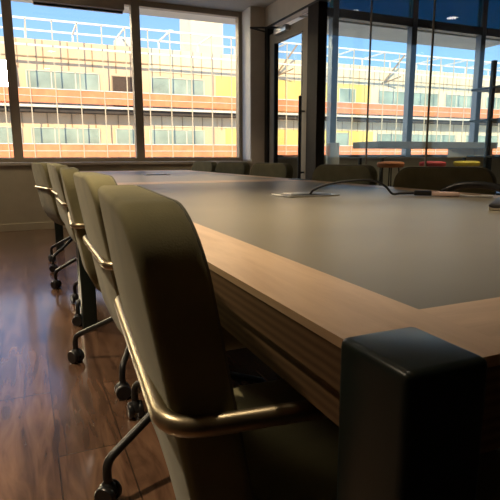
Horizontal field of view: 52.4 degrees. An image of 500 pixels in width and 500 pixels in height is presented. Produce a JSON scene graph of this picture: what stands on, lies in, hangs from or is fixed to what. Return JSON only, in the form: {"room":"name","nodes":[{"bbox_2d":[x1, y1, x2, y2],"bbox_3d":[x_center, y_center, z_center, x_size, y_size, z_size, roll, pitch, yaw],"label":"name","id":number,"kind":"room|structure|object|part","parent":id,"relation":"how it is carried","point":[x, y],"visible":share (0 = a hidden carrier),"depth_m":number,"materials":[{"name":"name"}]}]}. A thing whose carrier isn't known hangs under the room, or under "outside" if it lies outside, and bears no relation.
{"room":"conference room","nodes":[
{"label":"conference room","id":0,"kind":"room"},
{"bbox_2d":[0,161,255,223],"bbox_3d":[-2.655,-0.696,6.423,6.247,0.815,0.550,-5,11,-23],"label":"wall","id":1,"kind":"structure","parent":0,"point":[20,202],"depth_m":6.15,"materials":[{"name":"beige paint"}]},
{"bbox_2d":[0,158,13,161],"bbox_3d":[-3.639,-2.050,5.868,1.521,2.055,0.120,-5,11,-23],"label":"window","id":2,"kind":"structure","parent":1,"relation":"attached to","point":[1,159],"depth_m":6.27,"materials":[{"name":"brown metal"}]},
{"bbox_2d":[0,222,65,231],"bbox_3d":[-2.604,-0.292,6.229,6.127,0.090,0.015,-5,11,-23],"label":"baseboard","id":3,"kind":"structure","parent":1,"relation":"attached to","point":[40,225],"depth_m":6.18,"materials":[{"name":"beige wood"}]},
{"bbox_2d":[1,0,136,161],"bbox_3d":[-2.248,-2.163,6.463,1.523,2.055,0.120,-5,11,-23],"label":"window","id":4,"kind":"structure","parent":1,"relation":"attached to","point":[6,10],"depth_m":6.19,"materials":[{"name":"brown metal"}]},
{"bbox_2d":[32,0,123,13],"bbox_3d":[-2.065,-3.028,6.131,1.050,0.234,0.160,-5,11,-23],"label":"roller blind","id":5,"kind":"object","parent":4,"relation":"attached to","point":[107,6],"visible":1,"depth_m":6.13,"materials":[{"name":"brown fabric"}]},
{"bbox_2d":[129,0,242,161],"bbox_3d":[-0.844,-2.279,7.064,1.551,2.055,0.120,-5,11,-23],"label":"window","id":6,"kind":"structure","parent":1,"relation":"attached to","point":[134,15],"depth_m":6.87,"materials":[{"name":"brown metal"}]},
{"bbox_2d":[141,0,276,11],"bbox_3d":[-0.720,-2.918,1.552,6.307,1.200,10.250,-5,11,-23],"label":"ceiling","id":7,"kind":"structure","parent":0,"point":[228,5],"depth_m":6.73,"materials":[{"name":"paint"}]},
{"bbox_2d":[0,228,499,499],"bbox_3d":[2.919,0.276,3.720,14.200,0.150,10.200,-5,11,-23],"label":"floor","id":8,"kind":"structure","parent":0,"point":[60,419],"depth_m":1.94,"materials":[{"name":"brown wood"}]},
{"bbox_2d":[32,162,72,271],"bbox_3d":[-1.427,-0.292,4.148,0.584,0.838,0.538,-5,12,-25],"label":"chair","id":9,"kind":"object","parent":8,"relation":"on","point":[43,185],"visible":0.46,"depth_m":3.93,"materials":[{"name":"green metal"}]},
{"bbox_3d":[-1.572,-0.443,4.019,0.193,0.493,0.432,-7,13,-34],"label":"backrest","id":10,"kind":"part","parent":9,"relation":"part of","materials":[{"name":"green fabric"}]},
{"bbox_3d":[-1.558,-0.058,4.269,0.318,0.210,0.023,4,11,22],"label":"leg","id":11,"kind":"part","parent":9,"relation":"part of","materials":[{"name":"metal"}]},
{"bbox_3d":[-1.469,-0.019,4.058,0.023,0.210,0.318,4,11,22],"label":"leg","id":12,"kind":"part","parent":9,"relation":"part of","materials":[{"name":"metal"}]},
{"bbox_2d":[47,163,75,288],"bbox_3d":[-1.085,-0.182,3.546,0.639,0.838,0.608,-1,10,-3],"label":"chair","id":13,"kind":"object","parent":8,"relation":"on","point":[55,283],"visible":0.2,"depth_m":3.43,"materials":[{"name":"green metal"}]},
{"bbox_3d":[-1.244,-0.338,3.442,0.193,0.493,0.432,-5,12,-25],"label":"backrest","id":14,"kind":"part","parent":13,"relation":"part of","materials":[{"name":"green fabric"}]},
{"bbox_3d":[-1.196,0.081,3.509,0.318,0.210,0.023,-8,13,-35],"label":"leg","id":15,"kind":"part","parent":13,"relation":"part of","materials":[{"name":"silver metal"}]},
{"bbox_2d":[51,164,81,325],"bbox_3d":[-0.794,-0.064,2.899,0.566,0.838,0.538,-5,11,-24],"label":"chair","id":16,"kind":"object","parent":8,"relation":"on","point":[77,319],"visible":0.3,"depth_m":2.67,"materials":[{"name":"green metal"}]},
{"bbox_3d":[-0.965,-0.219,2.792,0.193,0.493,0.432,-5,11,-24],"label":"backrest","id":17,"kind":"part","parent":16,"relation":"part of","materials":[{"name":"green fabric"}]},
{"bbox_3d":[-0.932,0.171,3.017,0.318,0.210,0.023,5,11,24],"label":"leg","id":18,"kind":"part","parent":16,"relation":"part of","materials":[{"name":"black metal"}]},
{"bbox_3d":[-0.851,0.210,2.804,0.023,0.210,0.318,5,11,24],"label":"leg","id":19,"kind":"part","parent":16,"relation":"part of","materials":[{"name":"metal"}]},
{"bbox_2d":[60,167,130,399],"bbox_3d":[-0.467,0.081,2.108,0.606,0.838,0.562,-7,12,-32],"label":"chair","id":20,"kind":"object","parent":8,"relation":"on","point":[122,388],"visible":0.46,"depth_m":1.84,"materials":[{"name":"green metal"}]},
{"bbox_2d":[71,348,80,357],"bbox_3d":[-0.757,0.448,2.208,0.052,0.042,0.051,-9,14,-40],"label":"hood","id":21,"kind":"object","parent":20,"relation":"attached to","point":[75,352],"depth_m":2.19,"materials":[{"name":"black plastic"}]},
{"bbox_3d":[-0.634,-0.077,2.016,0.193,0.493,0.432,-4,11,-20],"label":"backrest","id":22,"kind":"part","parent":20,"relation":"part of","materials":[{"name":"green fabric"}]},
{"bbox_3d":[-0.610,0.326,2.174,0.318,0.210,0.023,1,10,4],"label":"leg","id":23,"kind":"part","parent":20,"relation":"part of","materials":[{"name":"silver metal"}]},
{"bbox_3d":[-0.430,0.072,2.120,0.445,0.082,0.424,-4,11,-20],"label":"seat","id":24,"kind":"part","parent":20,"relation":"part of","materials":[{"name":"green fabric"}]},
{"bbox_2d":[116,382,128,391],"bbox_3d":[-0.470,0.508,1.878,0.052,0.042,0.051,-9,14,-40],"label":"hood","id":25,"kind":"object","parent":20,"relation":"attached to","point":[120,386],"depth_m":1.86,"materials":[{"name":"black plastic"}]},
{"bbox_3d":[-0.459,0.357,2.000,0.023,0.210,0.318,1,10,4],"label":"leg","id":26,"kind":"part","parent":20,"relation":"part of","materials":[{"name":"metal"}]},
{"bbox_2d":[73,172,265,499],"bbox_3d":[-0.181,0.200,1.457,0.606,0.838,0.565,-2,11,-10],"label":"chair","id":27,"kind":"object","parent":8,"relation":"on","point":[87,184],"visible":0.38,"depth_m":1.28,"materials":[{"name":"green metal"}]},
{"bbox_3d":[-0.342,0.044,1.357,0.193,0.493,0.432,-5,11,-23],"label":"backrest","id":28,"kind":"part","parent":27,"relation":"part of","materials":[{"name":"green fabric"}]},
{"bbox_2d":[99,480,117,497],"bbox_3d":[-0.365,0.613,1.305,0.052,0.042,0.051,-1,10,-3],"label":"hood","id":29,"kind":"object","parent":27,"relation":"attached to","point":[108,488],"depth_m":1.29,"materials":[{"name":"black plastic"}]},
{"bbox_3d":[-0.267,0.469,1.391,0.023,0.210,0.318,9,14,41],"label":"leg","id":30,"kind":"part","parent":27,"relation":"part of","materials":[{"name":"metal"}]},
{"bbox_3d":[-0.281,0.427,1.619,0.318,0.210,0.023,9,14,41],"label":"leg","id":31,"kind":"part","parent":27,"relation":"part of","materials":[{"name":"metal"}]},
{"bbox_2d":[131,400,139,413],"bbox_3d":[-0.392,0.533,1.738,0.052,0.042,0.051,-1,10,-3],"label":"hood","id":32,"kind":"object","parent":27,"relation":"attached to","point":[135,404],"depth_m":1.72,"materials":[{"name":"black plastic"}]},
{"bbox_3d":[-0.143,0.190,1.472,0.445,0.082,0.424,-5,11,-23],"label":"seat","id":33,"kind":"part","parent":27,"relation":"part of","materials":[{"name":"green fabric"}]},
{"bbox_3d":[-0.050,0.423,1.633,0.023,0.210,0.318,9,14,41],"label":"leg","id":34,"kind":"part","parent":27,"relation":"part of","materials":[{"name":"black metal"}]},
{"bbox_2d":[54,170,297,316],"bbox_3d":[-0.778,-0.220,4.007,1.332,0.744,2.483,-5,11,-23],"label":"conference table","id":35,"kind":"object","parent":8,"relation":"on","point":[121,177],"visible":0.32,"depth_m":3.56,"materials":[{"name":"brown wood"}]},
{"bbox_3d":[-1.831,-0.370,4.836,0.073,0.744,0.070,-5,11,-23],"label":"leg","id":36,"kind":"part","parent":35,"relation":"part of","materials":[{"name":"black metal"}]},
{"bbox_3d":[-0.875,0.025,2.676,0.073,0.744,0.079,-5,11,-23],"label":"leg","id":37,"kind":"part","parent":35,"relation":"part of","materials":[{"name":"black metal"}]},
{"bbox_2d":[141,173,169,174],"bbox_3d":[-0.743,-0.596,3.990,0.200,0.007,0.150,-5,11,-23],"label":"grommet","id":38,"kind":"object","parent":35,"relation":"on","point":[151,173],"visible":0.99,"depth_m":3.94,"materials":[{"name":"metal"}]},
{"bbox_2d":[192,161,216,171],"bbox_3d":[-0.653,-0.461,5.067,0.552,0.832,0.511,-7,12,-33],"label":"chair","id":39,"kind":"object","parent":8,"relation":"on","point":[206,166],"visible":0.16,"depth_m":5.06,"materials":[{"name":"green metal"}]},
{"bbox_2d":[215,162,249,174],"bbox_3d":[-0.333,-0.333,4.369,0.552,0.832,0.511,-9,13,-39],"label":"chair","id":40,"kind":"object","parent":8,"relation":"on","point":[243,168],"visible":0.12,"depth_m":4.39,"materials":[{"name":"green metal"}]},
{"bbox_2d":[250,163,292,178],"bbox_3d":[-0.030,-0.203,3.661,0.552,0.832,0.511,-8,13,-36],"label":"chair","id":41,"kind":"object","parent":8,"relation":"on","point":[281,170],"visible":0.12,"depth_m":3.67,"materials":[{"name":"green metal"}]},
{"bbox_2d":[77,179,499,499],"bbox_3d":[0.215,0.190,1.766,1.332,0.744,2.483,-5,11,-23],"label":"conference table","id":42,"kind":"object","parent":8,"relation":"on","point":[381,309],"visible":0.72,"depth_m":0.50,"materials":[{"name":"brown wood"}]},
{"bbox_3d":[-0.839,0.040,2.595,0.073,0.744,0.070,-5,11,-23],"label":"leg","id":43,"kind":"part","parent":42,"relation":"part of","materials":[{"name":"black metal"}]},
{"bbox_2d":[271,192,339,196],"bbox_3d":[0.199,-0.203,1.840,0.200,0.007,0.150,-5,11,-23],"label":"grommet","id":44,"kind":"object","parent":42,"relation":"on","point":[289,194],"visible":0.99,"depth_m":1.81,"materials":[{"name":"metal"}]},
{"bbox_2d":[309,179,413,194],"bbox_3d":[0.398,-0.222,1.795,0.377,0.058,0.016,0,10,0],"label":"power cable","id":45,"kind":"object","parent":44,"relation":"attached to","point":[352,180],"visible":1,"depth_m":1.79,"materials":[{"name":"black rubber"}]},
{"bbox_3d":[0.118,0.435,0.435,0.073,0.744,0.079,-5,11,-23],"label":"leg","id":46,"kind":"part","parent":42,"relation":"part of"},
{"bbox_2d":[414,190,493,196],"bbox_3d":[0.699,-0.194,1.751,0.255,0.018,0.026,4,11,21],"label":"adapter","id":47,"kind":"object","parent":42,"relation":"on","point":[416,192],"visible":1,"depth_m":1.75,"materials":[{"name":"black plastic"}]},
{"bbox_2d":[439,181,499,191],"bbox_3d":[0.841,-0.207,1.739,0.087,0.049,0.372,-9,13,-39],"label":"lead","id":48,"kind":"object","parent":42,"relation":"on","point":[467,184],"visible":0.94,"depth_m":1.82,"materials":[{"name":"black rubber"}]},
{"bbox_2d":[488,197,499,210],"bbox_3d":[0.802,-0.127,1.397,0.235,0.015,0.340,6,12,30],"label":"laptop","id":49,"kind":"object","parent":42,"relation":"on","point":[495,205],"visible":1,"depth_m":1.31,"materials":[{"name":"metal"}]},
{"bbox_3d":[0.802,-0.131,1.396,0.235,0.006,0.340,6,12,30],"label":"lid","id":50,"kind":"part","parent":49,"relation":"part of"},
{"bbox_2d":[98,185,499,499],"bbox_3d":[0.085,0.324,0.781,0.552,0.838,0.511,-4,11,-19],"label":"chair","id":51,"kind":"object","parent":8,"relation":"on","point":[219,440],"visible":0.77,"depth_m":0.48,"materials":[{"name":"green fabric"}]},
{"bbox_3d":[-0.085,0.166,0.690,0.193,0.493,0.432,-4,11,-19],"label":"backrest","id":52,"kind":"part","parent":51,"relation":"part of","materials":[{"name":"green fabric"}]},
{"bbox_3d":[0.120,0.315,0.791,0.445,0.082,0.424,-4,11,-19],"label":"seat","id":53,"kind":"part","parent":51,"relation":"part of","materials":[{"name":"green fabric"}]},
{"bbox_2d":[326,143,339,163],"bbox_3d":[1.123,-0.931,6.973,0.180,1.055,0.180,-5,11,-23],"label":"pedestal","id":54,"kind":"object","parent":8,"relation":"on","point":[332,149],"visible":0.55,"depth_m":6.83,"materials":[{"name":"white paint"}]},
{"bbox_2d":[312,164,377,184],"bbox_3d":[0.357,-0.048,2.809,0.552,0.832,0.511,-9,14,-40],"label":"chair","id":55,"kind":"object","parent":8,"relation":"on","point":[325,172],"visible":0.15,"depth_m":2.85,"materials":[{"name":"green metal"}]},
{"bbox_2d":[377,161,404,186],"bbox_3d":[1.771,-0.715,6.468,0.340,0.812,0.340,-5,11,-23],"label":"bar stool","id":56,"kind":"object","parent":8,"relation":"on","point":[387,164],"visible":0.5,"depth_m":6.31,"materials":[{"name":"orange fabric"}]},
{"bbox_3d":[1.770,-1.077,6.401,0.340,0.076,0.340,-5,11,-23],"label":"seat","id":57,"kind":"part","parent":56,"relation":"part of","materials":[{"name":"orange fabric"}]},
{"bbox_3d":[1.824,-0.705,6.607,0.018,0.742,0.108,4,11,21],"label":"leg","id":58,"kind":"part","parent":56,"relation":"part of","materials":[{"name":"black metal"}]},
{"bbox_2d":[353,141,497,185],"bbox_3d":[2.617,-1.063,7.610,2.200,1.075,0.600,-5,11,-23],"label":"table","id":59,"kind":"object","parent":8,"relation":"on","point":[455,149],"visible":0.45,"depth_m":7.34,"materials":[{"name":"grey laminate"}]},
{"bbox_3d":[1.800,-0.835,7.013,0.040,0.849,0.040,-5,11,-23],"label":"leg","id":60,"kind":"part","parent":59,"relation":"part of","materials":[{"name":"black metal"}]},
{"bbox_2d":[419,161,445,165],"bbox_3d":[2.394,-0.766,6.734,0.340,0.812,0.340,-5,11,-23],"label":"bar stool","id":61,"kind":"object","parent":8,"relation":"on","point":[429,163],"visible":0.26,"depth_m":6.53,"materials":[{"name":"red fabric"}]},
{"bbox_2d":[393,166,496,194],"bbox_3d":[0.730,0.075,2.137,0.511,0.832,0.552,7,13,34],"label":"chair","id":62,"kind":"object","parent":8,"relation":"on","point":[417,177],"visible":0.1,"depth_m":2.24,"materials":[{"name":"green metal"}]},
{"bbox_2d":[453,161,479,166],"bbox_3d":[2.944,-0.811,6.970,0.340,0.812,0.340,-5,11,-23],"label":"bar stool","id":63,"kind":"object","parent":8,"relation":"on","point":[455,163],"visible":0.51,"depth_m":6.77,"materials":[{"name":"yellow fabric"}]},
{"bbox_2d":[466,60,499,194],"bbox_3d":[2.793,-0.973,5.176,0.940,1.780,0.600,-5,11,-23],"label":"open shelving","id":64,"kind":"object","parent":8,"relation":"on","point":[492,89],"visible":0.52,"depth_m":4.99,"materials":[{"name":"black metal"}]},
{"bbox_3d":[2.793,-0.954,5.180,0.940,0.020,0.600,-5,11,-23],"label":"shelf","id":65,"kind":"part","parent":64,"relation":"part of","materials":[{"name":"black metal"}]},
{"bbox_3d":[2.792,-1.303,5.116,0.940,0.020,0.600,-5,11,-23],"label":"shelf","id":66,"kind":"part","parent":64,"relation":"part of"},
{"bbox_3d":[2.791,-1.603,5.060,0.940,0.020,0.600,-5,11,-23],"label":"shelf","id":67,"kind":"part","parent":64,"relation":"part of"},
{"bbox_2d":[243,6,264,162],"bbox_3d":[0.055,-2.314,7.339,0.316,2.090,0.530,-5,11,-23],"label":"wall pier","id":68,"kind":"object","parent":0,"point":[257,13],"visible":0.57,"depth_m":7.08,"materials":[{"name":"white paint"}]},
{"bbox_2d":[242,6,250,159],"bbox_3d":[-0.050,-2.310,7.171,0.009,2.034,0.290,-5,11,-23],"label":"trim","id":69,"kind":"structure","parent":68,"relation":"attached to","point":[246,14],"depth_m":7.15,"materials":[{"name":"white paint"}]},
{"bbox_2d":[265,0,331,26],"bbox_3d":[2.211,-2.385,2.626,0.170,0.255,9.670,-5,11,-23],"label":"wall partition","id":70,"kind":"structure","parent":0,"point":[278,9],"depth_m":6.51,"materials":[{"name":"white paint"}]},
{"bbox_2d":[264,29,273,162],"bbox_3d":[0.271,-1.746,7.192,0.100,2.585,0.095,-5,11,-23],"label":"trim","id":71,"kind":"structure","parent":70,"relation":"attached to","point":[269,32],"depth_m":7.06,"materials":[{"name":"black metal"}]},
{"bbox_2d":[250,16,307,178],"bbox_3d":[0.341,-1.634,6.617,0.396,2.552,1.145,-5,11,-23],"label":"door","id":72,"kind":"structure","parent":70,"relation":"in","point":[282,33],"depth_m":6.43,"materials":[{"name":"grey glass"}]},
{"bbox_3d":[0.160,-2.915,6.694,0.315,0.059,0.440,-5,11,-23],"label":"closer arm","id":73,"kind":"part","parent":72,"relation":"part of"},
{"bbox_3d":[0.608,-1.353,6.252,0.036,1.050,0.036,-5,11,-23],"label":"pull handle","id":74,"kind":"part","parent":72,"relation":"part of","materials":[{"name":"metal"}]},
{"bbox_2d":[265,0,330,29],"bbox_3d":[2.180,-2.242,2.638,0.104,0.030,9.670,-5,11,-23],"label":"trim","id":75,"kind":"structure","parent":70,"relation":"attached to","point":[303,10],"depth_m":6.31,"materials":[{"name":"black metal"}]},
{"bbox_2d":[305,1,327,179],"bbox_3d":[0.780,-1.536,6.045,0.120,2.585,0.240,-5,11,-23],"label":"trim","id":76,"kind":"structure","parent":70,"relation":"attached to","point":[318,11],"depth_m":5.91,"materials":[{"name":"black metal"}]},
{"bbox_2d":[365,0,372,164],"bbox_3d":[1.009,-1.442,5.527,0.016,2.585,0.901,-5,11,-23],"label":"trim","id":77,"kind":"structure","parent":70,"relation":"in","point":[371,0],"depth_m":5.06,"materials":[{"name":"black metal"}]},
{"bbox_2d":[424,0,435,165],"bbox_3d":[1.361,-1.296,4.733,0.016,2.585,0.861,-5,11,-23],"label":"trim","id":78,"kind":"structure","parent":70,"relation":"in","point":[434,7],"depth_m":4.31,"materials":[{"name":"black metal"}]},
{"bbox_2d":[278,157,499,186],"bbox_3d":[3.854,-1.251,9.205,7.953,0.860,0.550,-5,11,-23],"label":"wall","id":79,"kind":"structure","parent":0,"point":[495,166],"depth_m":8.24,"materials":[{"name":"paint"}]},
{"bbox_2d":[278,0,339,157],"bbox_3d":[0.757,-2.936,7.641,1.275,3.040,0.140,-5,11,-23],"label":"window","id":80,"kind":"structure","parent":79,"relation":"attached to","point":[333,6],"depth_m":7.86,"materials":[{"name":"grey metal"}]},
{"bbox_2d":[339,0,418,156],"bbox_3d":[2.036,-3.041,8.188,1.525,3.040,0.140,-5,11,-23],"label":"window","id":81,"kind":"structure","parent":79,"relation":"attached to","point":[395,13],"depth_m":8.24,"materials":[{"name":"glass"}]},
{"bbox_3d":[1.984,-4.124,7.968,1.420,0.830,0.008,-5,11,-23],"label":"transom pane","id":82,"kind":"part","parent":81,"relation":"part of","materials":[{"name":"blue glass"}]},
{"bbox_2d":[411,0,488,156],"bbox_3d":[3.434,-3.156,8.787,1.535,3.040,0.140,-5,11,-23],"label":"window","id":83,"kind":"structure","parent":79,"relation":"attached to","point":[461,17],"depth_m":8.77,"materials":[{"name":"glass"}]},
{"bbox_3d":[3.382,-4.238,8.566,1.430,0.830,0.008,-5,11,-23],"label":"transom pane","id":84,"kind":"part","parent":83,"relation":"part of","materials":[{"name":"blue glass"}]},
{"bbox_2d":[486,0,499,155],"bbox_3d":[4.836,-3.271,9.387,1.535,3.040,0.140,-5,11,-23],"label":"window","id":85,"kind":"structure","parent":79,"relation":"attached to","point":[493,20],"depth_m":8.99,"materials":[{"name":"glass"}]},
{"bbox_3d":[4.785,-4.353,9.166,1.430,0.830,0.008,-5,11,-23],"label":"transom pane","id":86,"kind":"part","parent":85,"relation":"part of","materials":[{"name":"blue glass"}]},
{"label":"outside","id":87,"kind":"structure","parent":0,"visible":0},
{"bbox_3d":[-10.984,-7.836,75.696,280.000,0.199,132.600,-5,11,-23],"label":"ground","id":88,"kind":"structure","parent":87,"visible":0},
{"bbox_2d":[0,14,499,161],"bbox_3d":[3.331,-13.242,46.306,76.000,21.000,15.260,-5,11,-23],"label":"office building","id":89,"kind":"structure","parent":88,"relation":"on","point":[76,98],"depth_m":35.69,"materials":[{"name":"concrete"}]},
{"bbox_3d":[-15.351,-10.216,31.023,1.900,2.740,0.658,-3,11,-14],"label":"open sash","id":90,"kind":"part","parent":89,"relation":"part of","materials":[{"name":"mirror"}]},
{"bbox_3d":[-14.785,-9.594,30.533,0.060,8.450,0.060,-5,11,-23],"label":"lattice post","id":91,"kind":"part","parent":89,"relation":"part of","materials":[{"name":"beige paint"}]},
{"bbox_3d":[-13.437,-9.705,31.110,0.060,8.450,0.060,-5,11,-23],"label":"lattice post","id":92,"kind":"part","parent":89,"relation":"part of","materials":[{"name":"white metal"}]},
{"bbox_3d":[-12.090,-9.815,31.687,0.060,8.450,0.060,-5,11,-23],"label":"lattice post","id":93,"kind":"part","parent":89,"relation":"part of","materials":[{"name":"white metal"}]},
{"bbox_3d":[-10.742,-9.925,32.263,0.060,8.450,0.060,-5,11,-23],"label":"lattice post","id":94,"kind":"part","parent":89,"relation":"part of","materials":[{"name":"white metal"}]},
{"bbox_3d":[-9.394,-10.036,32.840,0.060,8.450,0.060,-5,11,-23],"label":"lattice post","id":95,"kind":"part","parent":89,"relation":"part of","materials":[{"name":"white metal"}]},
{"bbox_3d":[-8.047,-10.146,33.417,0.060,8.450,0.060,-5,11,-23],"label":"lattice post","id":96,"kind":"part","parent":89,"relation":"part of","materials":[{"name":"white metal"}]},
{"bbox_3d":[-6.699,-10.257,33.993,0.060,8.450,0.060,-5,11,-23],"label":"lattice post","id":97,"kind":"part","parent":89,"relation":"part of","materials":[{"name":"white metal"}]},
{"bbox_3d":[-5.351,-10.367,34.570,0.060,8.450,0.060,-5,11,-23],"label":"lattice post","id":98,"kind":"part","parent":89,"relation":"part of","materials":[{"name":"white metal"}]},
{"bbox_3d":[-4.004,-10.477,35.147,0.060,8.450,0.060,-5,11,-23],"label":"lattice post","id":99,"kind":"part","parent":89,"relation":"part of","materials":[{"name":"white metal"}]},
{"bbox_3d":[-2.656,-10.588,35.723,0.060,8.450,0.060,-5,11,-23],"label":"lattice post","id":100,"kind":"part","parent":89,"relation":"part of","materials":[{"name":"white metal"}]},
{"bbox_3d":[-1.308,-10.698,36.300,0.060,8.450,0.060,-5,11,-23],"label":"lattice post","id":101,"kind":"part","parent":89,"relation":"part of","materials":[{"name":"white metal"}]},
{"bbox_3d":[6.335,-11.142,39.688,76.000,0.830,0.030,-5,11,-23],"label":"railing","id":102,"kind":"part","parent":89,"relation":"part of","materials":[{"name":"orange"}]},
{"bbox_3d":[6.346,-7.848,40.295,76.000,0.830,0.030,-5,11,-23],"label":"railing","id":103,"kind":"part","parent":89,"relation":"part of","materials":[{"name":"orange"}]},
{"bbox_3d":[6.349,-14.014,39.107,76.000,0.110,0.100,-5,11,-23],"label":"rail","id":104,"kind":"part","parent":89,"relation":"part of","materials":[{"name":"white metal"}]},
{"bbox_3d":[5.146,-15.985,41.540,76.000,0.110,0.100,-5,11,-23],"label":"rail","id":105,"kind":"part","parent":89,"relation":"part of","materials":[{"name":"white metal"}]},
{"bbox_3d":[6.344,-15.490,38.835,76.000,0.110,0.100,-5,11,-23],"label":"rail","id":106,"kind":"part","parent":89,"relation":"part of","materials":[{"name":"white metal"}]},
{"bbox_3d":[6.345,-8.049,40.258,76.000,0.480,0.090,-5,11,-23],"label":"hand rail","id":107,"kind":"part","parent":89,"relation":"part of","materials":[{"name":"metal"}]},
{"bbox_3d":[6.335,-11.344,39.650,76.000,0.480,0.090,-5,11,-23],"label":"hand rail","id":108,"kind":"part","parent":89,"relation":"part of","materials":[{"name":"white metal"}]},
{"bbox_3d":[2.735,-11.029,38.030,0.060,8.450,0.060,-5,11,-23],"label":"lattice post","id":109,"kind":"part","parent":89,"relation":"part of","materials":[{"name":"white metal"}]},
{"bbox_3d":[6.777,-11.360,39.760,0.060,8.450,0.060,-5,11,-23],"label":"lattice post","id":110,"kind":"part","parent":89,"relation":"part of","materials":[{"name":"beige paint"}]},
{"bbox_3d":[8.125,-11.471,40.337,0.060,8.450,0.060,-5,11,-23],"label":"lattice post","id":111,"kind":"part","parent":89,"relation":"part of","materials":[{"name":"white metal"}]},
{"bbox_3d":[10.820,-11.691,41.490,0.060,8.450,0.060,-5,11,-23],"label":"lattice post","id":112,"kind":"part","parent":89,"relation":"part of","materials":[{"name":"white metal"}]},
{"bbox_3d":[12.168,-11.802,42.067,0.060,8.450,0.060,-5,11,-23],"label":"lattice post","id":113,"kind":"part","parent":89,"relation":"part of","materials":[{"name":"white metal"}]},
{"bbox_3d":[14.863,-12.023,43.220,0.060,8.450,0.060,-5,11,-23],"label":"lattice post","id":114,"kind":"part","parent":89,"relation":"part of","materials":[{"name":"white metal"}]},
{"bbox_3d":[16.211,-12.133,43.797,0.060,8.450,0.060,-5,11,-23],"label":"lattice post","id":115,"kind":"part","parent":89,"relation":"part of","materials":[{"name":"white metal"}]},
{"bbox_3d":[17.559,-12.243,44.374,0.060,8.450,0.060,-5,11,-23],"label":"lattice post","id":116,"kind":"part","parent":89,"relation":"part of","materials":[{"name":"white metal"}]},
{"bbox_3d":[18.906,-12.354,44.950,0.060,8.450,0.060,-5,11,-23],"label":"lattice post","id":117,"kind":"part","parent":89,"relation":"part of","materials":[{"name":"white metal"}]},
{"bbox_3d":[22.949,-12.685,46.681,0.060,8.450,0.060,-5,11,-23],"label":"lattice post","id":118,"kind":"part","parent":89,"relation":"part of","materials":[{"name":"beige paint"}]},
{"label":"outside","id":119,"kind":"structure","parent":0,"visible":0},
{"bbox_2d":[11,0,499,49],"bbox_3d":[-1.376,-3.517,7.295,13.300,0.100,0.810,-5,11,-23],"label":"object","id":120,"kind":"object","parent":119,"point":[346,28],"visible":0.47,"depth_m":8.75,"materials":[{"name":"white metal"}]}
]}

